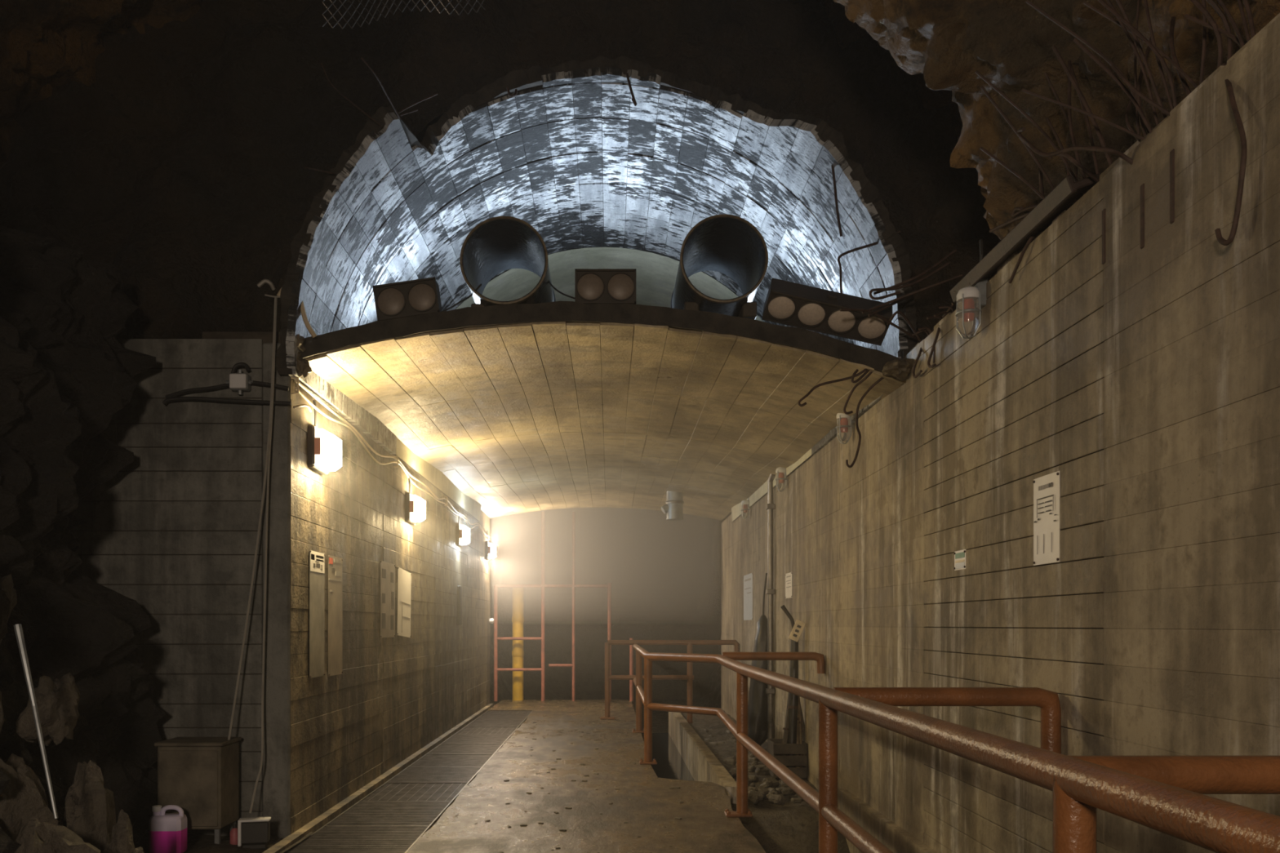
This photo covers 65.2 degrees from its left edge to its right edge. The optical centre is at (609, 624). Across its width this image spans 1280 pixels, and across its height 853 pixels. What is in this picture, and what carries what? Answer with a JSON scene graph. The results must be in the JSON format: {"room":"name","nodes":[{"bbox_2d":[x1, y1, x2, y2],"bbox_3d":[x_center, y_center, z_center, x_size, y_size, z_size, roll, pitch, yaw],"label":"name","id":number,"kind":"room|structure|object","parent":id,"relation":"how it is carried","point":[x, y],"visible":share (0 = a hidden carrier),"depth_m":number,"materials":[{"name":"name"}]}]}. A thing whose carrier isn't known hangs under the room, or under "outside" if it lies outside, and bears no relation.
{"room":"underground tunnel","nodes":[
{"label":"underground tunnel","id":0,"kind":"room"},
{"bbox_2d":[0,225,166,852],"bbox_3d":[-3.045,-0.300,4.736,1.228,3.900,3.616,0,0,-6],"label":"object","id":1,"kind":"structure","parent":0,"point":[65,373],"depth_m":5.80,"materials":[{"name":"black stone"}]},
{"bbox_2d":[0,573,17,644],"bbox_3d":[-2.984,-0.035,4.762,0.259,0.640,0.341,0,0,-25],"label":"boulder","id":2,"kind":"object","parent":1,"relation":"on","point":[8,597],"visible":1,"depth_m":4.75,"materials":[{"name":"brown stone"}]},
{"bbox_2d":[15,672,80,746],"bbox_3d":[-2.792,0.425,4.988,0.202,0.365,0.374,0,0,19],"label":"boulder","id":3,"kind":"object","parent":1,"relation":"on","point":[57,700],"visible":0.95,"depth_m":4.93,"materials":[{"name":"brown stone"}]},
{"bbox_2d":[69,338,302,838],"bbox_3d":[-4.570,-0.084,6.994,4.860,3.667,0.612,0,0,0],"label":"wall","id":4,"kind":"structure","parent":0,"point":[174,531],"depth_m":6.70,"materials":[{"name":"concrete"}]},
{"bbox_2d":[164,383,229,398],"bbox_3d":[-2.729,-1.558,6.655,0.448,0.114,0.027,0,0,0],"label":"cable","id":5,"kind":"object","parent":4,"relation":"attached to","point":[224,385],"visible":1,"depth_m":6.64,"materials":[{"name":"black rubber"}]},
{"bbox_2d":[162,396,292,405],"bbox_3d":[-2.545,-1.489,6.656,0.858,0.061,0.027,0,0,0],"label":"cable","id":6,"kind":"object","parent":4,"relation":"attached to","point":[166,401],"visible":1,"depth_m":6.64,"materials":[{"name":"black rubber"}]},
{"bbox_2d":[225,369,253,395],"bbox_3d":[-2.459,-1.614,6.649,0.180,0.164,0.082,0,0,0],"label":"junction box","id":7,"kind":"object","parent":4,"relation":"attached to","point":[239,382],"visible":1,"depth_m":6.61,"materials":[{"name":"white plastic"}]},
{"bbox_2d":[231,362,250,373],"bbox_3d":[-2.455,-1.702,6.655,0.132,0.087,0.028,0,0,0],"label":"cable","id":8,"kind":"object","parent":7,"relation":"attached to","point":[236,366],"visible":1,"depth_m":6.64,"materials":[{"name":"black rubber"}]},
{"bbox_2d":[250,380,289,391],"bbox_3d":[-2.258,-1.593,6.655,0.254,0.068,0.027,0,0,0],"label":"cable","id":9,"kind":"object","parent":7,"relation":"attached to","point":[255,383],"visible":1,"depth_m":6.64,"materials":[{"name":"black rubber"}]},
{"bbox_2d":[183,831,313,852],"bbox_3d":[-4.270,1.204,3.950,4.460,0.478,5.900,0,0,0],"label":"ground","id":10,"kind":"structure","parent":0,"point":[196,843],"depth_m":6.35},
{"bbox_2d":[0,753,57,841],"bbox_3d":[-2.889,1.063,4.695,0.442,0.962,0.469,0,0,25],"label":"boulder","id":11,"kind":"object","parent":10,"relation":"on","point":[24,799],"visible":0.72,"depth_m":4.65,"materials":[{"name":"stone"}]},
{"bbox_2d":[0,691,5,733],"bbox_3d":[-2.970,0.513,4.607,0.314,0.505,0.433,0,0,-29],"label":"boulder","id":12,"kind":"object","parent":11,"relation":"on","point":[2,720],"visible":1,"depth_m":4.60,"materials":[{"name":"brown stone"}]},
{"bbox_2d":[14,817,100,852],"bbox_3d":[-2.492,1.220,4.361,0.535,0.746,0.623,0,0,0],"label":"boulder","id":13,"kind":"object","parent":10,"relation":"on","point":[35,837],"visible":0.99,"depth_m":4.35,"materials":[{"name":"brown stone"}]},
{"bbox_2d":[13,623,57,819],"bbox_3d":[-2.536,0.420,4.431,0.320,0.850,0.032,0,0,29],"label":"pole","id":14,"kind":"object","parent":13,"relation":"on","point":[18,628],"visible":1,"depth_m":4.44,"materials":[{"name":"silver metal"}]},
{"bbox_2d":[62,760,115,852],"bbox_3d":[-2.615,1.128,4.991,0.249,0.905,0.320,0,0,-19],"label":"boulder","id":15,"kind":"object","parent":10,"relation":"on","point":[90,807],"visible":0.91,"depth_m":4.93,"materials":[{"name":"brown stone"}]},
{"bbox_2d":[100,808,143,852],"bbox_3d":[-2.421,1.233,4.964,0.224,0.648,0.283,0,0,0],"label":"boulder","id":16,"kind":"object","parent":10,"relation":"on","point":[122,838],"visible":1,"depth_m":4.90,"materials":[{"name":"brown stone"}]},
{"bbox_2d":[148,804,186,852],"bbox_3d":[-2.700,1.248,6.120,0.196,0.293,0.130,0,0,0],"label":"canister","id":17,"kind":"object","parent":10,"relation":"on","point":[167,832],"visible":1,"depth_m":6.06,"materials":[{"name":"pink plastic"}]},
{"bbox_2d":[154,737,241,844],"bbox_3d":[-2.650,1.081,6.457,0.430,0.678,0.345,0,0,0],"label":"metal box","id":18,"kind":"object","parent":10,"relation":"on","point":[199,775],"visible":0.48,"depth_m":6.29,"materials":[{"name":"metal"}]},
{"bbox_2d":[229,824,237,844],"bbox_3d":[-2.390,1.343,6.380,0.060,0.135,0.058,0,0,0],"label":"bottle","id":19,"kind":"object","parent":10,"relation":"on","point":[233,833],"visible":0.74,"depth_m":6.36,"materials":[{"name":"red plastic"}]},
{"bbox_2d":[237,817,271,848],"bbox_3d":[-2.249,1.320,6.348,0.190,0.190,0.125,0,0,-12],"label":"floodlight","id":20,"kind":"object","parent":10,"relation":"on","point":[253,833],"visible":1,"depth_m":6.30,"materials":[{"name":"plastic"}]},
{"bbox_2d":[202,331,489,834],"bbox_3d":[-2.434,-0.116,12.303,0.603,3.731,11.194,0,0,0],"label":"wall","id":21,"kind":"structure","parent":0,"point":[392,698],"depth_m":8.94,"materials":[{"name":"concrete"}]},
{"bbox_2d":[293,404,311,412],"bbox_3d":[-2.088,-1.480,6.853,0.054,0.080,0.397,0,0,0],"label":"wire","id":22,"kind":"object","parent":21,"relation":"attached to","point":[308,406],"visible":1,"depth_m":6.74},
{"bbox_2d":[309,549,324,678],"bbox_3d":[-2.128,-0.077,7.285,0.012,0.915,0.370,0,0,0],"label":"wall panel","id":23,"kind":"object","parent":21,"relation":"attached to","point":[317,559],"visible":1,"depth_m":7.28,"materials":[{"name":"grey plastic"}]},
{"bbox_2d":[306,400,342,474],"bbox_3d":[-2.068,-1.365,7.270,0.175,0.491,0.380,0,0,0],"label":"wall lamp","id":24,"kind":"object","parent":21,"relation":"attached to","point":[324,455],"visible":0.99,"depth_m":7.12,"materials":[{"name":"white glass"}]},
{"bbox_2d":[315,428,342,471],"bbox_3d":[-2.036,-1.270,7.270,0.110,0.250,0.330,0,0,0],"label":"diffuser","id":25,"kind":"object","parent":24,"relation":"attached to","point":[328,447],"depth_m":7.13,"materials":[{"name":"white glass"}]},
{"bbox_2d":[327,555,342,676],"bbox_3d":[-2.128,-0.070,7.770,0.012,0.920,0.400,0,0,0],"label":"wall panel","id":26,"kind":"object","parent":21,"relation":"attached to","point":[335,563],"visible":1,"depth_m":7.76,"materials":[{"name":"grey metal"}]},
{"bbox_2d":[262,703,493,852],"bbox_3d":[-2.103,1.577,11.200,0.075,0.345,13.400,0,0,0],"label":"trim","id":27,"kind":"structure","parent":21,"relation":"attached to","point":[315,824],"depth_m":8.40,"materials":[{"name":"concrete"}]},
{"bbox_2d":[380,560,395,637],"bbox_3d":[-2.128,-0.240,9.610,0.012,0.720,0.620,0,0,0],"label":"wall panel","id":28,"kind":"object","parent":21,"relation":"attached to","point":[387,570],"visible":1,"depth_m":9.59,"materials":[{"name":"grey metal"}]},
{"bbox_2d":[290,377,489,540],"bbox_3d":[-2.114,-1.557,12.178,0.075,0.217,10.927,0,0,0],"label":"cable","id":29,"kind":"object","parent":21,"relation":"attached to","point":[350,427],"visible":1,"depth_m":8.77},
{"bbox_2d":[396,566,411,637],"bbox_3d":[-2.128,-0.225,10.385,0.012,0.724,0.705,0,0,0],"label":"poster","id":30,"kind":"object","parent":21,"relation":"attached to","point":[404,577],"visible":1,"depth_m":10.35,"materials":[{"name":"white paper"}]},
{"bbox_2d":[404,475,425,524],"bbox_3d":[-2.068,-1.335,10.650,0.175,0.491,0.380,0,0,0],"label":"wall lamp","id":31,"kind":"object","parent":21,"relation":"attached to","point":[415,506],"visible":1,"depth_m":10.49,"materials":[{"name":"white glass"}]},
{"bbox_2d":[409,494,425,521],"bbox_3d":[-2.036,-1.240,10.650,0.110,0.250,0.330,0,0,0],"label":"diffuser","id":32,"kind":"object","parent":31,"relation":"attached to","point":[417,504],"depth_m":10.50,"materials":[{"name":"white glass"}]},
{"bbox_2d":[457,585,462,625],"bbox_3d":[-2.111,-0.275,14.080,0.050,0.550,0.160,0,0,0],"label":"wall panel","id":33,"kind":"object","parent":21,"relation":"attached to","point":[459,588],"visible":1,"depth_m":14.00,"materials":[{"name":"grey metal"}]},
{"bbox_2d":[455,510,470,546],"bbox_3d":[-2.068,-1.365,14.100,0.175,0.491,0.380,0,0,0],"label":"wall lamp","id":34,"kind":"object","parent":21,"relation":"attached to","point":[462,532],"visible":0.98,"depth_m":13.94,"materials":[{"name":"white glass"}]},
{"bbox_2d":[459,524,470,544],"bbox_3d":[-2.036,-1.270,14.100,0.110,0.250,0.330,0,0,0],"label":"diffuser","id":35,"kind":"object","parent":34,"relation":"attached to","point":[464,531],"depth_m":13.95,"materials":[{"name":"white glass"}]},
{"bbox_2d":[484,530,496,559],"bbox_3d":[-2.068,-1.385,17.400,0.175,0.491,0.380,0,0,0],"label":"wall lamp","id":36,"kind":"object","parent":21,"relation":"attached to","point":[491,548],"visible":0.99,"depth_m":17.23,"materials":[{"name":"white glass"}]},
{"bbox_2d":[488,542,496,558],"bbox_3d":[-2.036,-1.290,17.400,0.110,0.250,0.330,0,0,0],"label":"diffuser","id":37,"kind":"object","parent":36,"relation":"attached to","point":[491,548],"depth_m":17.24,"materials":[{"name":"white glass"}]},
{"bbox_2d":[488,617,493,624],"bbox_3d":[-2.101,-0.070,17.800,0.090,0.127,0.130,0,0,0],"label":"handle","id":38,"kind":"object","parent":21,"relation":"attached to","point":[491,620],"visible":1,"depth_m":17.76,"materials":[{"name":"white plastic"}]},
{"bbox_2d":[0,0,1000,342],"bbox_3d":[-0.054,-4.587,7.006,14.781,8.926,0.915,0,0,0],"label":"ceiling","id":39,"kind":"structure","parent":0,"point":[180,169],"depth_m":7.19,"materials":[{"name":"black stone"}]},
{"bbox_2d":[406,699,765,852],"bbox_3d":[-0.373,1.600,9.809,2.723,0.300,19.320,0,0,-3],"label":"floor","id":40,"kind":"structure","parent":0,"point":[704,827],"depth_m":8.23,"materials":[{"name":"concrete"}]},
{"bbox_2d":[285,710,533,852],"bbox_3d":[-1.675,1.468,10.075,0.770,0.043,13.750,0,0,0],"label":"floor grating","id":41,"kind":"structure","parent":40,"relation":"on","point":[392,818],"depth_m":8.38,"materials":[{"name":"grey metal"}]},
{"bbox_2d":[511,587,524,700],"bbox_3d":[-1.760,0.350,19.250,0.240,2.200,0.240,0,0,0],"label":"bollard post","id":42,"kind":"object","parent":40,"relation":"on","point":[517,618],"visible":0.89,"depth_m":19.16,"materials":[{"name":"yellow metal"}]},
{"bbox_2d":[493,511,633,701],"bbox_3d":[-0.870,-0.350,19.000,2.651,3.600,0.071,0,0,0],"label":"frame","id":43,"kind":"object","parent":40,"relation":"on","point":[543,585],"visible":0.94,"depth_m":18.98,"materials":[{"name":"red paint"}]},
{"bbox_2d":[455,722,734,852],"bbox_3d":[-0.160,1.445,10.250,2.107,0.012,9.259,0,0,0],"label":"grit","id":44,"kind":"object","parent":40,"relation":"on","point":[505,780],"visible":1,"depth_m":8.59,"materials":[{"name":"brown gravel"}]},
{"bbox_2d":[600,640,739,723],"bbox_3d":[0.932,0.890,15.400,2.145,1.319,0.200,0,0,0],"label":"rail","id":45,"kind":"object","parent":40,"relation":"on","point":[689,677],"visible":0.84,"depth_m":15.37,"materials":[{"name":"brown metal"}]},
{"bbox_2d":[631,643,1279,852],"bbox_3d":[1.159,0.851,7.805,1.697,1.199,15.110,0,0,0],"label":"handrail","id":46,"kind":"object","parent":40,"relation":"on","point":[1164,794],"visible":1,"depth_m":2.57,"materials":[{"name":"brown metal"}]},
{"bbox_2d":[296,247,912,521],"bbox_3d":[-0.063,-2.659,12.248,4.246,2.057,11.305,0,0,0],"label":"ceiling","id":47,"kind":"structure","parent":0,"point":[556,405],"depth_m":8.82,"materials":[{"name":"concrete"}]},
{"bbox_2d":[372,276,442,320],"bbox_3d":[-1.360,-2.183,6.771,0.449,0.291,0.159,0,0,0],"label":"stage light","id":48,"kind":"object","parent":47,"relation":"attached to","point":[393,300],"visible":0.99,"depth_m":6.70,"materials":[{"name":"black metal"}]},
{"bbox_2d":[459,216,555,306],"bbox_3d":[-0.706,-2.429,7.156,0.598,0.627,0.928,0,0,0],"label":"drain pipe","id":49,"kind":"object","parent":47,"relation":"on","point":[496,245],"visible":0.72,"depth_m":6.96,"materials":[{"name":"black metal"}]},
{"bbox_2d":[441,284,481,311],"bbox_3d":[-1.035,-2.254,6.917,0.328,0.268,0.054,0,0,-39],"label":"cable","id":50,"kind":"object","parent":49,"relation":"attached to","point":[480,285],"visible":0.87,"depth_m":6.90,"materials":[{"name":"black rubber"}]},
{"bbox_2d":[548,280,574,298],"bbox_3d":[-0.348,-2.333,6.892,0.305,0.240,0.037,0,0,43],"label":"cable","id":51,"kind":"object","parent":49,"relation":"attached to","point":[549,282],"visible":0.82,"depth_m":6.87,"materials":[{"name":"black rubber"}]},
{"bbox_2d":[574,268,635,304],"bbox_3d":[-0.025,-2.281,6.780,0.410,0.250,0.159,0,0,0],"label":"stage light","id":52,"kind":"object","parent":47,"relation":"attached to","point":[592,286],"visible":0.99,"depth_m":6.71,"materials":[{"name":"black metal"}]},
{"bbox_2d":[661,491,684,520],"bbox_3d":[0.964,-1.855,15.300,0.352,0.490,0.280,0,0,0],"label":"duct","id":53,"kind":"object","parent":47,"relation":"hanging from","point":[673,507],"visible":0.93,"depth_m":15.20,"materials":[{"name":"grey metal"}]},
{"bbox_2d":[670,213,768,319],"bbox_3d":[0.769,-2.441,7.196,0.598,0.627,1.008,0,0,0],"label":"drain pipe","id":54,"kind":"object","parent":47,"relation":"on","point":[730,245],"visible":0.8,"depth_m":6.95,"materials":[{"name":"black metal"}]},
{"bbox_2d":[761,278,892,346],"bbox_3d":[1.454,-2.092,6.687,0.856,0.429,0.271,0,0,0],"label":"stage light","id":55,"kind":"object","parent":47,"relation":"on","point":[786,303],"visible":0.96,"depth_m":6.63,"materials":[{"name":"black metal"}]},
{"bbox_2d":[489,507,731,708],"bbox_3d":[0.041,-0.133,25.000,7.787,7.917,14.000,0,0,0],"label":"wall","id":56,"kind":"structure","parent":0,"point":[664,575],"depth_m":31.40,"materials":[{"name":"grey concrete"}]},
{"bbox_2d":[275,55,962,522],"bbox_3d":[0.010,-2.739,10.947,4.448,2.157,10.507,0,0,0],"label":"vault","id":57,"kind":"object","parent":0,"point":[622,152],"visible":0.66,"depth_m":7.26,"materials":[{"name":"brick"}]},
{"bbox_2d":[227,295,276,740],"bbox_3d":[-2.348,-0.701,6.556,0.317,2.952,0.065,0,0,-34],"label":"hanging cord","id":58,"kind":"object","parent":57,"relation":"hanging from","point":[275,297],"visible":1,"depth_m":6.58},
{"bbox_2d":[248,295,277,813],"bbox_3d":[-2.284,-0.484,6.527,0.079,3.392,0.261,0,0,22],"label":"hanging cord","id":59,"kind":"object","parent":57,"relation":"hanging from","point":[273,370],"visible":1,"depth_m":6.60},
{"bbox_2d":[257,279,275,290],"bbox_3d":[-2.274,-2.257,6.628,0.119,0.063,0.047,0,0,-23],"label":"cable loop","id":60,"kind":"object","parent":57,"relation":"attached to","point":[262,282],"visible":1,"depth_m":6.62,"materials":[{"name":"grey rubber"}]},
{"bbox_2d":[264,293,279,297],"bbox_3d":[-2.176,-2.178,6.634,0.210,0.024,0.044,0,0,-17],"label":"wire","id":61,"kind":"object","parent":57,"relation":"attached to","point":[265,295],"visible":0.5,"depth_m":6.62,"materials":[{"name":"grey metal"}]},
{"bbox_2d":[276,288,316,337],"bbox_3d":[-2.075,-2.078,6.623,0.261,0.337,0.085,0,0,-5],"label":"hose","id":62,"kind":"object","parent":57,"relation":"attached to","point":[303,311],"visible":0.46,"depth_m":6.61,"materials":[{"name":"brown rubber"}]},
{"bbox_2d":[0,0,1279,252],"bbox_3d":[-1.023,-3.002,2.550,9.436,5.828,10.100,0,0,0],"label":"rock wall","id":63,"kind":"structure","parent":0,"point":[45,44],"depth_m":4.77,"materials":[{"name":"brown stone"}]},
{"bbox_2d":[322,0,485,28],"bbox_3d":[-1.255,-3.934,6.101,0.995,0.572,0.104,0,0,0],"label":"netting","id":64,"kind":"object","parent":63,"relation":"attached to","point":[360,2],"visible":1,"depth_m":6.12,"materials":[{"name":"grey metal"}]},
{"bbox_2d":[631,700,698,733],"bbox_3d":[0.000,2.550,25.150,8.000,0.400,11.700,0,0,0],"label":"floor","id":65,"kind":"structure","parent":0,"point":[660,718],"depth_m":25.72,"materials":[{"name":"concrete"}]},
{"bbox_2d":[641,733,694,781],"bbox_3d":[0.725,2.035,13.400,0.650,0.270,8.400,0,0,0],"label":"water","id":66,"kind":"object","parent":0,"point":[670,764],"visible":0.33,"depth_m":14.03,"materials":[{"name":"black liquid"}]},
{"bbox_2d":[680,710,849,852],"bbox_3d":[1.500,2.086,9.000,1.200,1.231,18.000,0,0,0],"label":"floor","id":67,"kind":"structure","parent":0,"point":[790,827],"depth_m":8.48,"materials":[{"name":"grey concrete"}]},
{"bbox_2d":[668,711,736,804],"bbox_3d":[1.105,1.900,13.275,0.130,0.900,8.650,0,0,0],"label":"wall","id":68,"kind":"structure","parent":67,"relation":"attached to","point":[703,765],"depth_m":12.02,"materials":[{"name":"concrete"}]},
{"bbox_2d":[724,789,730,800],"bbox_3d":[1.022,1.910,8.775,0.045,0.880,0.350,0,0,0],"label":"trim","id":69,"kind":"structure","parent":67,"relation":"attached to","point":[727,793],"depth_m":8.70,"materials":[{"name":"concrete"}]},
{"bbox_2d":[747,615,767,746],"bbox_3d":[1.841,0.690,12.350,0.318,1.620,0.336,0,0,0],"label":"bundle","id":70,"kind":"object","parent":67,"relation":"on","point":[757,696],"visible":0.56,"depth_m":12.22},
{"bbox_2d":[699,728,818,804],"bbox_3d":[1.579,1.528,11.615,0.774,0.105,5.860,0,0,0],"label":"rubble","id":71,"kind":"object","parent":67,"relation":"on","point":[766,788],"visible":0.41,"depth_m":9.57,"materials":[{"name":"grey stone"}]},
{"bbox_2d":[767,738,807,778],"bbox_3d":[1.820,1.370,10.250,0.340,0.360,0.400,0,0,0],"label":"crate","id":72,"kind":"object","parent":67,"relation":"on","point":[775,748],"visible":0.73,"depth_m":10.05,"materials":[{"name":"brown wood"}]},
{"bbox_2d":[780,692,789,755],"bbox_3d":[1.819,1.029,10.249,0.220,0.972,0.073,0,0,-31],"label":"stake","id":73,"kind":"object","parent":72,"relation":"in","point":[785,729],"visible":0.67,"depth_m":10.23,"materials":[{"name":"brown wood"}]},
{"bbox_2d":[780,604,804,767],"bbox_3d":[1.878,0.653,10.270,0.204,1.722,0.185,0,0,-29],"label":"stake","id":74,"kind":"object","parent":72,"relation":"in","point":[797,627],"visible":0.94,"depth_m":10.23,"materials":[{"name":"metal"}]},
{"bbox_2d":[795,704,799,767],"bbox_3d":[1.917,0.916,10.249,0.069,1.192,0.148,0,0,0],"label":"stake","id":75,"kind":"object","parent":72,"relation":"in","point":[797,725],"visible":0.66,"depth_m":10.21,"materials":[{"name":"brown wood"}]},
{"bbox_2d":[798,696,802,767],"bbox_3d":[1.943,0.955,10.250,0.052,1.115,0.153,0,0,-25],"label":"stake","id":76,"kind":"object","parent":72,"relation":"in","point":[800,713],"visible":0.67,"depth_m":10.23,"materials":[{"name":"brown wood"}]},
{"bbox_2d":[800,702,805,742],"bbox_3d":[1.979,1.051,10.250,0.201,0.924,0.046,0,0,33],"label":"stake","id":77,"kind":"object","parent":72,"relation":"in","point":[802,719],"visible":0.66,"depth_m":10.24,"materials":[{"name":"brown wood"}]},
{"bbox_2d":[720,0,1279,852],"bbox_3d":[2.191,0.057,8.450,1.038,5.386,18.900,0,0,0],"label":"wall","id":78,"kind":"structure","parent":0,"point":[1129,350],"depth_m":4.17,"materials":[{"name":"concrete"}]},
{"bbox_2d":[740,497,751,519],"bbox_3d":[1.938,-1.769,14.150,0.162,0.550,0.134,0,0,0],"label":"lamp","id":79,"kind":"object","parent":78,"relation":"attached to","point":[745,507],"visible":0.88,"depth_m":14.10,"materials":[{"name":"glass"}]},
{"bbox_2d":[741,504,749,518],"bbox_3d":[1.925,-1.613,14.150,0.116,0.195,0.116,0,0,0],"label":"glass jar","id":80,"kind":"object","parent":79,"relation":"on","point":[744,508],"depth_m":14.10,"materials":[{"name":"white"}]},
{"bbox_2d":[742,573,752,620],"bbox_3d":[2.000,-0.400,14.440,0.012,0.660,0.920,0,0,0],"label":"notice","id":81,"kind":"object","parent":78,"relation":"attached to","point":[748,579],"visible":1,"depth_m":14.41,"materials":[{"name":"white paper"}]},
{"bbox_2d":[762,573,767,615],"bbox_3d":[1.980,0.297,12.801,0.023,1.908,0.421,0,0,0],"label":"cable","id":82,"kind":"object","parent":78,"relation":"attached to","point":[766,575],"visible":0.37,"depth_m":12.77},
{"bbox_2d":[765,473,775,738],"bbox_3d":[1.948,-0.167,12.002,0.095,3.334,0.317,0,0,0],"label":"conduit","id":83,"kind":"object","parent":78,"relation":"attached to","point":[770,691],"visible":0.91,"depth_m":12.07,"materials":[{"name":"grey metal"}]},
{"bbox_2d":[775,466,788,491],"bbox_3d":[1.938,-1.769,11.200,0.162,0.550,0.134,0,0,0],"label":"lamp","id":84,"kind":"object","parent":78,"relation":"attached to","point":[780,472],"visible":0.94,"depth_m":11.15,"materials":[{"name":"glass"}]},
{"bbox_2d":[776,472,785,489],"bbox_3d":[1.925,-1.613,11.200,0.116,0.195,0.116,0,0,0],"label":"glass jar","id":85,"kind":"object","parent":84,"relation":"on","point":[780,477],"depth_m":11.15,"materials":[{"name":"white"}]},
{"bbox_2d":[785,572,792,598],"bbox_3d":[2.000,-0.440,11.155,0.012,0.280,0.410,0,0,0],"label":"notice","id":86,"kind":"object","parent":78,"relation":"attached to","point":[788,588],"visible":1,"depth_m":11.13,"materials":[{"name":"white paper"}]},
{"bbox_2d":[835,413,854,444],"bbox_3d":[1.938,-1.759,8.200,0.162,0.550,0.134,0,0,0],"label":"lamp","id":87,"kind":"object","parent":78,"relation":"attached to","point":[844,427],"visible":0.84,"depth_m":8.15,"materials":[{"name":"glass"}]},
{"bbox_2d":[836,417,850,441],"bbox_3d":[1.925,-1.603,8.200,0.116,0.195,0.116,0,0,0],"label":"glass jar","id":88,"kind":"object","parent":87,"relation":"on","point":[843,424],"depth_m":8.15,"materials":[{"name":"white"}]},
{"bbox_2d":[837,788,937,852],"bbox_3d":[1.980,2.070,3.750,0.080,1.360,9.500,0,0,0],"label":"trim","id":89,"kind":"structure","parent":78,"relation":"attached to","point":[896,839],"depth_m":7.25,"materials":[{"name":"concrete"}]},
{"bbox_2d":[953,549,966,570],"bbox_3d":[2.000,-0.370,5.702,0.012,0.110,0.185,0,0,0],"label":"notice","id":90,"kind":"object","parent":78,"relation":"attached to","point":[959,556],"visible":1,"depth_m":5.70,"materials":[{"name":"white paper"}]},
{"bbox_2d":[955,239,987,338],"bbox_3d":[1.938,-1.809,5.360,0.162,0.550,0.134,0,0,0],"label":"lamp","id":91,"kind":"object","parent":78,"relation":"attached to","point":[971,300],"visible":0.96,"depth_m":5.32,"materials":[{"name":"white glass"}]},
{"bbox_2d":[956,297,979,335],"bbox_3d":[1.925,-1.653,5.360,0.116,0.195,0.116,0,0,0],"label":"glass jar","id":92,"kind":"object","parent":91,"relation":"on","point":[967,308],"depth_m":5.31,"materials":[{"name":"white"}]},
{"bbox_2d":[949,171,1103,302],"bbox_3d":[2.063,-1.899,4.925,0.285,0.163,1.450,0,0,0],"label":"plank","id":93,"kind":"object","parent":78,"relation":"on","point":[1041,217],"visible":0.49,"depth_m":4.64,"materials":[{"name":"brown wood"}]},
{"bbox_2d":[1032,471,1060,565],"bbox_3d":[2.000,-0.482,4.579,0.012,0.405,0.273,0,0,0],"label":"notice","id":94,"kind":"object","parent":78,"relation":"attached to","point":[1046,488],"visible":1,"depth_m":4.57,"materials":[{"name":"white paper"}]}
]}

